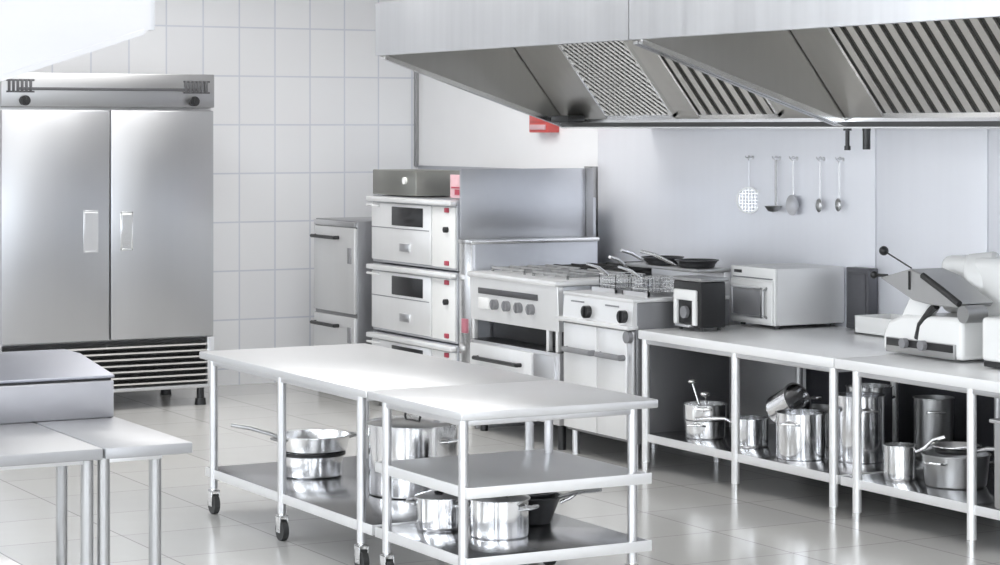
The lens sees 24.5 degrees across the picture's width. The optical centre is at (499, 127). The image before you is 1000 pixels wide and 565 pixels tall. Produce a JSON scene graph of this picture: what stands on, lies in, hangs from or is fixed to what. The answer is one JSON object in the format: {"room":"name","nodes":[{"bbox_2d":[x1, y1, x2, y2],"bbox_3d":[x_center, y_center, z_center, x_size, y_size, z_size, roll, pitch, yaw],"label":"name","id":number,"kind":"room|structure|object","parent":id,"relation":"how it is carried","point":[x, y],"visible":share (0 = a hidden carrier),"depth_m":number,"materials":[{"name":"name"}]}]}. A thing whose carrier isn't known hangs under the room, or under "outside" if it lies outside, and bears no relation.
{"room":"commercial kitchen","nodes":[
{"label":"commercial kitchen","id":0,"kind":"room"},
{"bbox_2d":[0,0,154,80],"bbox_3d":[-3.645,-0.427,11.515,2.900,0.866,3.122,0,0,-29],"label":"exhaust hood","id":1,"kind":"object","parent":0,"point":[34,34],"visible":1,"depth_m":10.63,"materials":[{"name":"metal"}]},
{"bbox_2d":[31,0,416,385],"bbox_3d":[-4.806,0.200,15.485,9.650,3.400,0.100,0,0,-29],"label":"wall","id":2,"kind":"structure","parent":0,"point":[305,110],"depth_m":17.15,"materials":[{"name":"white tile"}]},
{"bbox_2d":[0,382,999,564],"bbox_3d":[-0.737,1.950,8.057,9.650,0.100,17.040,0,0,-29],"label":"floor","id":3,"kind":"structure","parent":0,"point":[690,513],"depth_m":11.35,"materials":[{"name":"tile"}]},
{"bbox_2d":[0,422,102,564],"bbox_3d":[-2.466,1.505,8.164,1.720,0.790,1.410,0,0,-29],"label":"table","id":4,"kind":"object","parent":3,"relation":"on","point":[22,445],"visible":1,"depth_m":8.02,"materials":[{"name":"metal"}]},
{"bbox_2d":[0,554,19,564],"bbox_3d":[-2.656,1.666,8.511,1.650,0.032,0.580,0,0,-29],"label":"shelf","id":5,"kind":"object","parent":4,"relation":"attached to","point":[4,560],"depth_m":8.74,"materials":[{"name":"metal"}]},
{"bbox_2d":[0,349,114,423],"bbox_3d":[-2.504,1.004,8.561,2.035,0.212,0.638,0,0,-29],"label":"metal box","id":6,"kind":"object","parent":4,"relation":"on","point":[56,384],"visible":1,"depth_m":8.74,"materials":[{"name":"metal"}]},
{"bbox_2d":[0,72,213,404],"bbox_3d":[-2.802,0.769,15.740,1.490,2.262,0.898,0,0,-29],"label":"refrigerator","id":7,"kind":"object","parent":3,"relation":"on","point":[106,179],"visible":0.96,"depth_m":15.40,"materials":[{"name":"metal"}]},
{"bbox_2d":[32,416,191,564],"bbox_3d":[-1.527,1.505,8.593,0.322,0.790,1.260,0,0,-29],"label":"side table","id":8,"kind":"object","parent":3,"relation":"on","point":[120,440],"visible":0.6,"depth_m":8.18,"materials":[{"name":"metal"}]},
{"bbox_2d":[310,217,375,397],"bbox_3d":[-0.781,1.276,16.476,0.998,1.248,0.710,0,0,-29],"label":"cabinet","id":9,"kind":"object","parent":3,"relation":"on","point":[342,245],"visible":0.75,"depth_m":16.16,"materials":[{"name":"metal"}]},
{"bbox_2d":[199,343,551,564],"bbox_3d":[-0.631,1.505,10.777,0.910,0.790,1.930,0,0,-29],"label":"worktable","id":10,"kind":"object","parent":3,"relation":"on","point":[349,371],"visible":0.59,"depth_m":10.57,"materials":[{"name":"metal"}]},
{"bbox_2d":[286,450,345,478],"bbox_3d":[-0.911,1.626,11.154,0.324,0.118,0.324,0,0,-29],"label":"saucepan","id":11,"kind":"object","parent":10,"relation":"on","point":[298,466],"visible":0.67,"depth_m":11.02,"materials":[{"name":"metal"}]},
{"bbox_2d":[231,423,356,453],"bbox_3d":[-0.996,1.507,11.148,0.616,0.115,0.358,0,0,-6],"label":"frying pan","id":12,"kind":"object","parent":11,"relation":"on","point":[305,441],"visible":0.8,"depth_m":11.06,"materials":[{"name":"metal"}]},
{"bbox_2d":[208,456,469,524],"bbox_3d":[-0.631,1.701,10.777,0.840,0.032,1.910,0,0,-29],"label":"shelf","id":13,"kind":"object","parent":10,"relation":"attached to","point":[334,499],"depth_m":10.64,"materials":[{"name":"metal"}]},
{"bbox_2d":[366,413,457,499],"bbox_3d":[-0.402,1.492,10.600,0.425,0.385,0.425,0,0,-8],"label":"stockpot","id":14,"kind":"object","parent":10,"relation":"on","point":[413,436],"visible":0.58,"depth_m":10.43,"materials":[{"name":"metal"}]},
{"bbox_2d":[368,380,657,564],"bbox_3d":[0.045,1.505,9.544,0.910,0.790,0.852,0,0,-29],"label":"worktable","id":15,"kind":"object","parent":3,"relation":"on","point":[464,476],"visible":1,"depth_m":9.37,"materials":[{"name":"metal"}]},
{"bbox_2d":[405,489,469,531],"bbox_3d":[-0.256,1.587,9.666,0.299,0.195,0.212,0,0,23],"label":"cooking pot","id":16,"kind":"object","parent":15,"relation":"on","point":[436,511],"visible":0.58,"depth_m":9.58,"materials":[{"name":"metal"}]},
{"bbox_2d":[468,494,538,540],"bbox_3d":[-0.003,1.577,9.497,0.260,0.215,0.315,0,0,-29],"label":"cooking pot","id":17,"kind":"object","parent":15,"relation":"on","point":[505,517],"visible":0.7,"depth_m":9.39,"materials":[{"name":"metal"}]},
{"bbox_2d":[379,449,645,487],"bbox_3d":[0.044,1.426,9.545,0.840,0.032,0.830,0,0,-29],"label":"shelf","id":18,"kind":"object","parent":15,"relation":"attached to","point":[536,468],"depth_m":9.43,"materials":[{"name":"metal"}]},
{"bbox_2d":[379,513,646,558],"bbox_3d":[0.044,1.701,9.545,0.840,0.032,0.830,0,0,-29],"label":"shelf","id":19,"kind":"object","parent":15,"relation":"attached to","point":[565,537],"depth_m":9.36,"materials":[{"name":"metal"}]},
{"bbox_2d":[529,492,576,524],"bbox_3d":[0.231,1.573,9.854,0.456,0.224,0.258,0,0,-18],"label":"saucepan","id":20,"kind":"object","parent":15,"relation":"on","point":[542,515],"visible":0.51,"depth_m":9.74,"materials":[{"name":"metal"}]},
{"bbox_2d":[527,488,601,499],"bbox_3d":[0.237,1.578,9.810,0.416,0.124,0.214,0,0,8],"label":"frying pan","id":21,"kind":"object","parent":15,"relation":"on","point":[576,492],"visible":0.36,"depth_m":9.73,"materials":[{"name":"metal"}]},
{"bbox_2d":[458,168,599,428],"bbox_3d":[0.202,1.083,14.780,0.984,1.635,0.190,0,0,-29],"label":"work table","id":22,"kind":"object","parent":3,"relation":"on","point":[531,216],"visible":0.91,"depth_m":14.76,"materials":[{"name":"metal"}]},
{"bbox_2d":[467,262,651,449],"bbox_3d":[0.512,1.384,14.200,1.118,1.032,1.105,0,0,-29],"label":"gas range","id":23,"kind":"object","parent":3,"relation":"on","point":[522,303],"visible":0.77,"depth_m":13.92,"materials":[{"name":"grey metal"}]},
{"bbox_2d":[470,339,563,425],"bbox_3d":[0.468,1.538,14.176,1.018,0.425,1.105,0,0,-29],"label":"oven","id":24,"kind":"object","parent":23,"relation":"in","point":[534,357],"depth_m":13.87,"materials":[{"name":"metal"}]},
{"bbox_2d":[467,270,651,286],"bbox_3d":[0.528,0.917,14.209,1.080,0.035,1.105,0,0,-29],"label":"cooktop","id":25,"kind":"object","parent":23,"relation":"in","point":[495,278],"depth_m":13.86,"materials":[{"name":"metal"}]},
{"bbox_2d":[608,256,651,270],"bbox_3d":[0.800,0.817,14.007,0.465,0.100,0.288,0,0,-29],"label":"frying pan","id":26,"kind":"object","parent":23,"relation":"on","point":[618,260],"visible":0.41,"depth_m":13.93,"materials":[{"name":"metal"}]},
{"bbox_2d":[555,262,730,468],"bbox_3d":[0.812,1.350,13.247,0.707,1.100,0.804,0,0,-29],"label":"fryer","id":27,"kind":"object","parent":3,"relation":"on","point":[602,348],"visible":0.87,"depth_m":12.96,"materials":[{"name":"metal"}]},
{"bbox_2d":[586,262,644,288],"bbox_3d":[0.647,0.861,13.342,0.349,0.167,0.186,0,0,-29],"label":"basket","id":28,"kind":"object","parent":27,"relation":"on","point":[602,270],"visible":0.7,"depth_m":13.33,"materials":[{"name":"metal"}]},
{"bbox_2d":[618,266,673,292],"bbox_3d":[0.816,0.861,13.035,0.349,0.167,0.186,0,0,-29],"label":"basket","id":29,"kind":"object","parent":27,"relation":"on","point":[631,271],"visible":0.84,"depth_m":13.02,"materials":[{"name":"metal"}]},
{"bbox_2d":[563,287,729,302],"bbox_3d":[0.838,0.964,13.244,0.655,0.023,0.765,0,0,-29],"label":"cooktop","id":30,"kind":"object","parent":27,"relation":"in","point":[596,294],"depth_m":13.06,"materials":[{"name":"metal"}]},
{"bbox_2d":[620,248,683,264],"bbox_3d":[0.869,0.748,13.429,0.446,0.100,0.254,0,0,-29],"label":"frying pan","id":31,"kind":"object","parent":27,"relation":"on","point":[647,259],"visible":0.73,"depth_m":13.38,"materials":[{"name":"metal"}]},
{"bbox_2d":[626,262,730,272],"bbox_3d":[1.028,0.810,13.348,0.230,0.020,0.765,0,0,-29],"label":"shelf","id":32,"kind":"object","parent":27,"relation":"attached to","point":[655,268],"depth_m":13.24,"materials":[{"name":"metal"}]},
{"bbox_2d":[640,250,718,267],"bbox_3d":[1.045,0.748,13.195,0.429,0.099,0.253,0,0,24],"label":"frying pan","id":33,"kind":"object","parent":27,"relation":"on","point":[688,262],"visible":1,"depth_m":13.11,"materials":[{"name":"metal"}]},
{"bbox_2d":[638,324,999,517],"bbox_3d":[1.689,1.510,12.231,1.135,0.780,1.780,0,0,-29],"label":"work table","id":34,"kind":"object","parent":3,"relation":"on","point":[811,346],"depth_m":11.98,"materials":[{"name":"metal"}]},
{"bbox_2d":[673,275,728,330],"bbox_3d":[1.099,0.972,12.731,0.220,0.292,0.283,0,0,-29],"label":"coffee grinder","id":35,"kind":"object","parent":34,"relation":"on","point":[699,300],"visible":1,"depth_m":12.63,"materials":[{"name":"black plastic"}]},
{"bbox_2d":[675,323,693,327],"bbox_3d":[1.016,1.091,12.689,0.035,0.015,0.140,0,0,-29],"label":"drip tray","id":36,"kind":"object","parent":35,"relation":"on","point":[681,325],"depth_m":12.67,"materials":[{"name":"metal"}]},
{"bbox_2d":[683,419,724,439],"bbox_3d":[1.121,1.647,12.586,0.236,0.097,0.327,0,0,27],"label":"saucepan","id":37,"kind":"object","parent":34,"relation":"on","point":[697,430],"visible":0.86,"depth_m":12.49,"materials":[{"name":"metal"}]},
{"bbox_2d":[682,401,727,421],"bbox_3d":[1.121,1.552,12.586,0.248,0.087,0.312,0,0,-24],"label":"saucepan","id":38,"kind":"object","parent":37,"relation":"on","point":[691,409],"visible":0.86,"depth_m":12.50,"materials":[{"name":"metal"}]},
{"bbox_2d":[687,379,700,405],"bbox_3d":[1.071,1.475,12.616,0.051,0.189,0.111,0,0,-29],"label":"spoon","id":39,"kind":"object","parent":38,"relation":"in","point":[691,381],"visible":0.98,"depth_m":12.62,"materials":[{"name":"metal"}]},
{"bbox_2d":[687,379,696,383],"bbox_3d":[1.056,1.395,12.642,0.050,0.029,0.051,0,0,-29],"label":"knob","id":40,"kind":"object","parent":39,"relation":"on","point":[692,381],"depth_m":12.62,"materials":[{"name":"metal"}]},
{"bbox_2d":[700,391,709,405],"bbox_3d":[1.128,1.503,12.522,0.080,0.134,0.052,0,0,-29],"label":"spoon","id":41,"kind":"object","parent":38,"relation":"in","point":[704,393],"visible":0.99,"depth_m":12.50,"materials":[{"name":"metal"}]},
{"bbox_2d":[700,391,709,396],"bbox_3d":[1.114,1.450,12.514,0.050,0.029,0.051,0,0,-29],"label":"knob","id":42,"kind":"object","parent":41,"relation":"on","point":[704,393],"depth_m":12.50,"materials":[{"name":"metal"}]},
{"bbox_2d":[695,415,768,447],"bbox_3d":[1.239,1.619,12.247,0.390,0.152,0.208,0,0,1],"label":"saucepan","id":43,"kind":"object","parent":34,"relation":"on","point":[753,428],"visible":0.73,"depth_m":12.16,"materials":[{"name":"metal"}]},
{"bbox_2d":[730,263,843,328],"bbox_3d":[1.609,0.951,13.013,0.524,0.335,0.430,0,0,-29],"label":"microwave oven","id":44,"kind":"object","parent":34,"relation":"on","point":[777,295],"visible":1,"depth_m":12.86,"materials":[{"name":"metal"}]},
{"bbox_2d":[775,409,827,460],"bbox_3d":[1.544,1.577,11.792,0.268,0.237,0.324,0,0,-3],"label":"cooking pot","id":45,"kind":"object","parent":34,"relation":"on","point":[800,433],"visible":1,"depth_m":11.68,"materials":[{"name":"metal"}]},
{"bbox_2d":[811,404,828,446],"bbox_3d":[1.678,1.594,12.298,0.272,0.202,0.326,0,0,-21],"label":"cooking pot","id":46,"kind":"object","parent":34,"relation":"on","point":[825,407],"visible":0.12,"depth_m":12.19,"materials":[{"name":"metal"}]},
{"bbox_2d":[766,383,821,422],"bbox_3d":[1.530,1.455,12.118,0.237,0.232,0.271,0,0,35],"label":"saucepan","id":47,"kind":"object","parent":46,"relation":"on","point":[794,395],"visible":0.73,"depth_m":12.10,"materials":[{"name":"metal"}]},
{"bbox_2d":[650,424,992,474],"bbox_3d":[1.689,1.711,12.231,1.065,0.032,1.760,0,0,-29],"label":"shelf","id":48,"kind":"object","parent":34,"relation":"attached to","point":[765,457],"depth_m":11.95,"materials":[{"name":"metal"}]},
{"bbox_2d":[846,267,877,328],"bbox_3d":[2.006,0.948,12.764,0.076,0.340,0.200,0,0,-29],"label":"wall box","id":49,"kind":"object","parent":34,"relation":"on","point":[861,289],"visible":0.69,"depth_m":12.72,"materials":[{"name":"grey metal"}]},
{"bbox_2d":[838,392,886,463],"bbox_3d":[1.834,1.526,11.700,0.262,0.337,0.321,0,0,-42],"label":"stockpot","id":50,"kind":"object","parent":34,"relation":"on","point":[873,403],"visible":0.74,"depth_m":11.60,"materials":[{"name":"metal"}]},
{"bbox_2d":[845,383,894,442],"bbox_3d":[1.952,1.529,12.152,0.314,0.332,0.252,0,0,-6],"label":"stockpot","id":51,"kind":"object","parent":34,"relation":"on","point":[886,389],"visible":0.34,"depth_m":12.08,"materials":[{"name":"metal"}]},
{"bbox_2d":[854,313,901,336],"bbox_3d":[2.132,1.068,12.354,0.250,0.100,0.420,0,0,-29],"label":"tray","id":52,"kind":"object","parent":34,"relation":"on","point":[871,324],"visible":0.35,"depth_m":12.38,"materials":[{"name":"white metal"}]},
{"bbox_2d":[913,395,954,459],"bbox_3d":[2.224,1.539,11.800,0.212,0.312,0.303,0,0,4],"label":"stockpot","id":53,"kind":"object","parent":34,"relation":"on","point":[933,414],"visible":0.67,"depth_m":11.72,"materials":[{"name":"metal"}]},
{"bbox_2d":[835,354,999,550],"bbox_3d":[2.593,1.510,10.580,1.135,0.780,1.965,0,0,-29],"label":"work table","id":54,"kind":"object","parent":3,"relation":"on","point":[971,377],"depth_m":10.71,"materials":[{"name":"metal"}]},
{"bbox_2d":[882,435,945,480],"bbox_3d":[1.992,1.583,11.087,0.294,0.224,0.168,0,0,3],"label":"saucepan","id":55,"kind":"object","parent":54,"relation":"on","point":[899,457],"visible":1,"depth_m":11.02,"materials":[{"name":"metal"}]},
{"bbox_2d":[844,463,997,509],"bbox_3d":[2.593,1.711,10.580,1.065,0.032,1.945,0,0,-29],"label":"shelf","id":56,"kind":"object","parent":54,"relation":"attached to","point":[916,490],"depth_m":10.77,"materials":[{"name":"metal"}]},
{"bbox_2d":[870,246,999,360],"bbox_3d":[2.248,0.848,11.251,0.567,0.517,0.735,0,0,-29],"label":"meat slicer","id":57,"kind":"object","parent":54,"relation":"on","point":[967,287],"visible":0.99,"depth_m":11.09,"materials":[{"name":"white metal"}]},
{"bbox_2d":[920,449,991,489],"bbox_3d":[2.160,1.619,10.898,0.356,0.152,0.331,0,0,-4],"label":"cooking pot","id":58,"kind":"object","parent":54,"relation":"on","point":[942,471],"visible":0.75,"depth_m":10.78,"materials":[{"name":"metal"}]},
{"bbox_2d":[930,441,994,454],"bbox_3d":[2.207,1.508,10.812,0.242,0.066,0.437,0,0,-29],"label":"frying pan","id":59,"kind":"object","parent":58,"relation":"on","point":[943,447],"visible":0.79,"depth_m":10.84,"materials":[{"name":"metal"}]},
{"bbox_2d":[983,316,999,367],"bbox_3d":[2.647,0.883,10.503,0.505,0.470,0.780,0,0,-29],"label":"kitchen appliance","id":60,"kind":"object","parent":54,"relation":"on","point":[991,325],"visible":1,"depth_m":10.66,"materials":[{"name":"white metal"}]},
{"bbox_2d":[993,423,994,474],"bbox_3d":[2.534,1.564,11.194,0.326,0.262,0.272,0,0,-27],"label":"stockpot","id":61,"kind":"object","parent":54,"relation":"on","point":[993,423],"visible":0.23,"depth_m":11.19,"materials":[{"name":"metal"}]},
{"bbox_2d":[989,418,999,509],"bbox_3d":[2.422,1.494,10.107,0.344,0.402,0.424,0,0,-29],"label":"container","id":62,"kind":"object","parent":54,"relation":"on","point":[996,421],"visible":1,"depth_m":10.18,"materials":[{"name":"grey metal"}]},
{"bbox_2d":[995,424,999,509],"bbox_3d":[2.422,1.495,10.107,0.320,0.400,0.400,0,0,-29],"label":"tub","id":63,"kind":"object","parent":62,"relation":"in","point":[997,426],"depth_m":10.18,"materials":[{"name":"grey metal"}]},
{"bbox_3d":[-0.123,1.873,15.440,0.940,0.055,1.210,0,0,-29],"label":"stand","id":64,"kind":"object","parent":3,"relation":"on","visible":0},
{"bbox_2d":[366,330,458,360],"bbox_3d":[-0.152,1.617,15.424,1.107,0.456,1.250,0,0,-29],"label":"oven","id":65,"kind":"object","parent":64,"relation":"on","point":[446,350],"visible":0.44,"depth_m":15.12,"materials":[{"name":"grey metal"}]},
{"bbox_2d":[366,262,458,343],"bbox_3d":[-0.152,1.152,15.424,1.107,0.456,1.250,0,0,-29],"label":"oven","id":66,"kind":"object","parent":65,"relation":"on","point":[423,302],"visible":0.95,"depth_m":15.11,"materials":[{"name":"grey metal"}]},
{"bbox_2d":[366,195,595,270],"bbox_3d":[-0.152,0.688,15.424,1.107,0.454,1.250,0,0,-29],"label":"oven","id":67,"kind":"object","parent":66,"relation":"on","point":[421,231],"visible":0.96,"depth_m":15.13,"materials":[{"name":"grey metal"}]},
{"bbox_2d":[373,169,459,195],"bbox_3d":[-0.567,0.370,15.516,0.366,0.168,0.660,0,0,-29],"label":"control box","id":68,"kind":"object","parent":67,"relation":"on","point":[403,182],"visible":0.86,"depth_m":15.26,"materials":[{"name":"grey metal"}]},
{"bbox_2d":[450,175,459,197],"bbox_3d":[-0.271,0.379,14.783,0.015,0.150,0.200,0,0,-29],"label":"warning sign","id":69,"kind":"object","parent":67,"relation":"on","point":[454,179],"visible":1,"depth_m":14.80,"materials":[{"name":"red plastic"}]},
{"bbox_2d":[451,187,459,194],"bbox_3d":[-0.276,0.408,14.780,0.004,0.052,0.160,0,0,-29],"label":"print","id":70,"kind":"object","parent":69,"relation":"attached to","point":[454,190],"depth_m":14.80,"materials":[{"name":"red plastic"}]},
{"bbox_2d":[417,73,805,426],"bbox_3d":[3.451,0.200,10.351,0.100,3.400,16.840,0,0,-29],"label":"wall","id":71,"kind":"structure","parent":0,"point":[458,127],"depth_m":16.50,"materials":[{"name":"white paint"}]},
{"bbox_2d":[414,72,418,166],"bbox_3d":[-0.644,-0.600,17.691,0.030,1.800,0.030,0,0,-29],"label":"trim","id":72,"kind":"structure","parent":71,"relation":"attached to","point":[416,75],"depth_m":17.68,"materials":[{"name":"metal"}]},
{"bbox_2d":[418,165,520,169],"bbox_3d":[-0.015,0.720,16.559,0.015,0.860,2.540,0,0,-29],"label":"trim","id":73,"kind":"structure","parent":71,"relation":"attached to","point":[419,166],"depth_m":17.18,"materials":[{"name":"grey metal"}]},
{"bbox_2d":[529,115,558,132],"bbox_3d":[0.300,-0.040,15.894,0.102,0.150,0.270,0,0,-29],"label":"sign","id":74,"kind":"object","parent":71,"relation":"attached to","point":[536,125],"visible":0.63,"depth_m":15.84,"materials":[{"name":"red paint"}]},
{"bbox_2d":[584,166,597,262],"bbox_3d":[0.611,0.705,15.380,0.050,0.890,0.110,0,0,-29],"label":"trim","id":75,"kind":"structure","parent":71,"relation":"attached to","point":[595,168],"depth_m":15.34,"materials":[{"name":"metal"}]},
{"bbox_2d":[375,0,999,149],"bbox_3d":[1.829,-0.315,11.136,1.950,0.865,7.198,0,0,-29],"label":"exhaust hood","id":76,"kind":"object","parent":71,"relation":"attached to","point":[846,65],"visible":1,"depth_m":11.71,"materials":[{"name":"metal"}]},
{"bbox_2d":[598,128,875,326],"bbox_3d":[1.370,0.515,14.031,0.015,1.330,2.965,0,0,-29],"label":"wall panel","id":77,"kind":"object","parent":71,"relation":"attached to","point":[662,191],"depth_m":13.93,"materials":[{"name":"metal"}]},
{"bbox_2d":[806,369,993,457],"bbox_3d":[3.168,1.550,10.743,0.020,0.700,5.800,0,0,-29],"label":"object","id":78,"kind":"structure","parent":71,"relation":"attached to","point":[817,382],"depth_m":12.43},
{"bbox_2d":[876,128,988,314],"bbox_3d":[2.308,0.515,12.319,0.015,1.330,0.920,0,0,-29],"label":"wall panel","id":79,"kind":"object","parent":71,"relation":"attached to","point":[932,185],"depth_m":12.33,"materials":[{"name":"metal"}]},
{"bbox_2d":[989,129,999,255],"bbox_3d":[3.549,0.515,10.054,0.015,1.330,4.225,0,0,-29],"label":"wall panel","id":80,"kind":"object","parent":71,"relation":"attached to","point":[994,134],"depth_m":11.86,"materials":[{"name":"metal"}]},
{"bbox_3d":[1.619,0.179,13.498,0.060,0.026,0.024,0,0,-29],"label":"wall hook","id":81,"kind":"object","parent":71,"relation":"attached to","visible":0},
{"bbox_2d":[765,156,780,211],"bbox_3d":[1.601,0.331,13.488,0.100,0.333,0.100,0,0,-29],"label":"ladle","id":82,"kind":"object","parent":81,"relation":"hanging from","point":[769,208],"visible":1,"depth_m":13.49,"materials":[{"name":"metal"}]},
{"bbox_2d":[765,206,780,211],"bbox_3d":[1.601,0.479,13.488,0.100,0.038,0.100,0,0,-29],"label":"bowl","id":83,"kind":"object","parent":82,"relation":"on","point":[770,208],"depth_m":13.45,"materials":[{"name":"metal"}]},
{"bbox_3d":[1.701,0.179,13.349,0.060,0.026,0.024,0,0,-29],"label":"wall hook","id":84,"kind":"object","parent":71,"relation":"attached to","visible":0},
{"bbox_2d":[786,156,798,214],"bbox_3d":[1.707,0.337,13.352,0.045,0.346,0.120,0,0,-29],"label":"spoon","id":85,"kind":"object","parent":84,"relation":"hanging from","point":[792,205],"visible":1,"depth_m":13.35,"materials":[{"name":"metal"}]},
{"bbox_3d":[1.826,0.179,13.121,0.060,0.026,0.024,0,0,-29],"label":"wall hook","id":86,"kind":"object","parent":71,"relation":"attached to","visible":0},
{"bbox_2d":[816,156,823,211],"bbox_3d":[1.826,0.324,13.116,0.050,0.320,0.046,0,0,5],"label":"spoon","id":87,"kind":"object","parent":86,"relation":"hanging from","point":[818,202],"visible":1,"depth_m":13.12,"materials":[{"name":"metal"}]},
{"bbox_3d":[1.912,0.179,12.963,0.060,0.026,0.024,0,0,-29],"label":"wall hook","id":88,"kind":"object","parent":71,"relation":"attached to","visible":0},
{"bbox_2d":[835,157,842,210],"bbox_3d":[1.913,0.319,12.959,0.049,0.309,0.044,0,0,3],"label":"spoon","id":89,"kind":"object","parent":88,"relation":"hanging from","point":[837,202],"visible":1,"depth_m":12.96,"materials":[{"name":"metal"}]},
{"bbox_3d":[1.487,0.179,13.740,0.060,0.026,0.024,0,0,-29],"label":"wall hook","id":90,"kind":"object","parent":71,"relation":"attached to","visible":0},
{"bbox_2d":[736,155,757,213],"bbox_3d":[1.490,0.340,13.746,0.160,0.351,0.045,0,0,27],"label":"strainer","id":91,"kind":"object","parent":90,"relation":"hanging from","point":[748,187],"visible":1,"depth_m":13.74,"materials":[{"name":"metal"}]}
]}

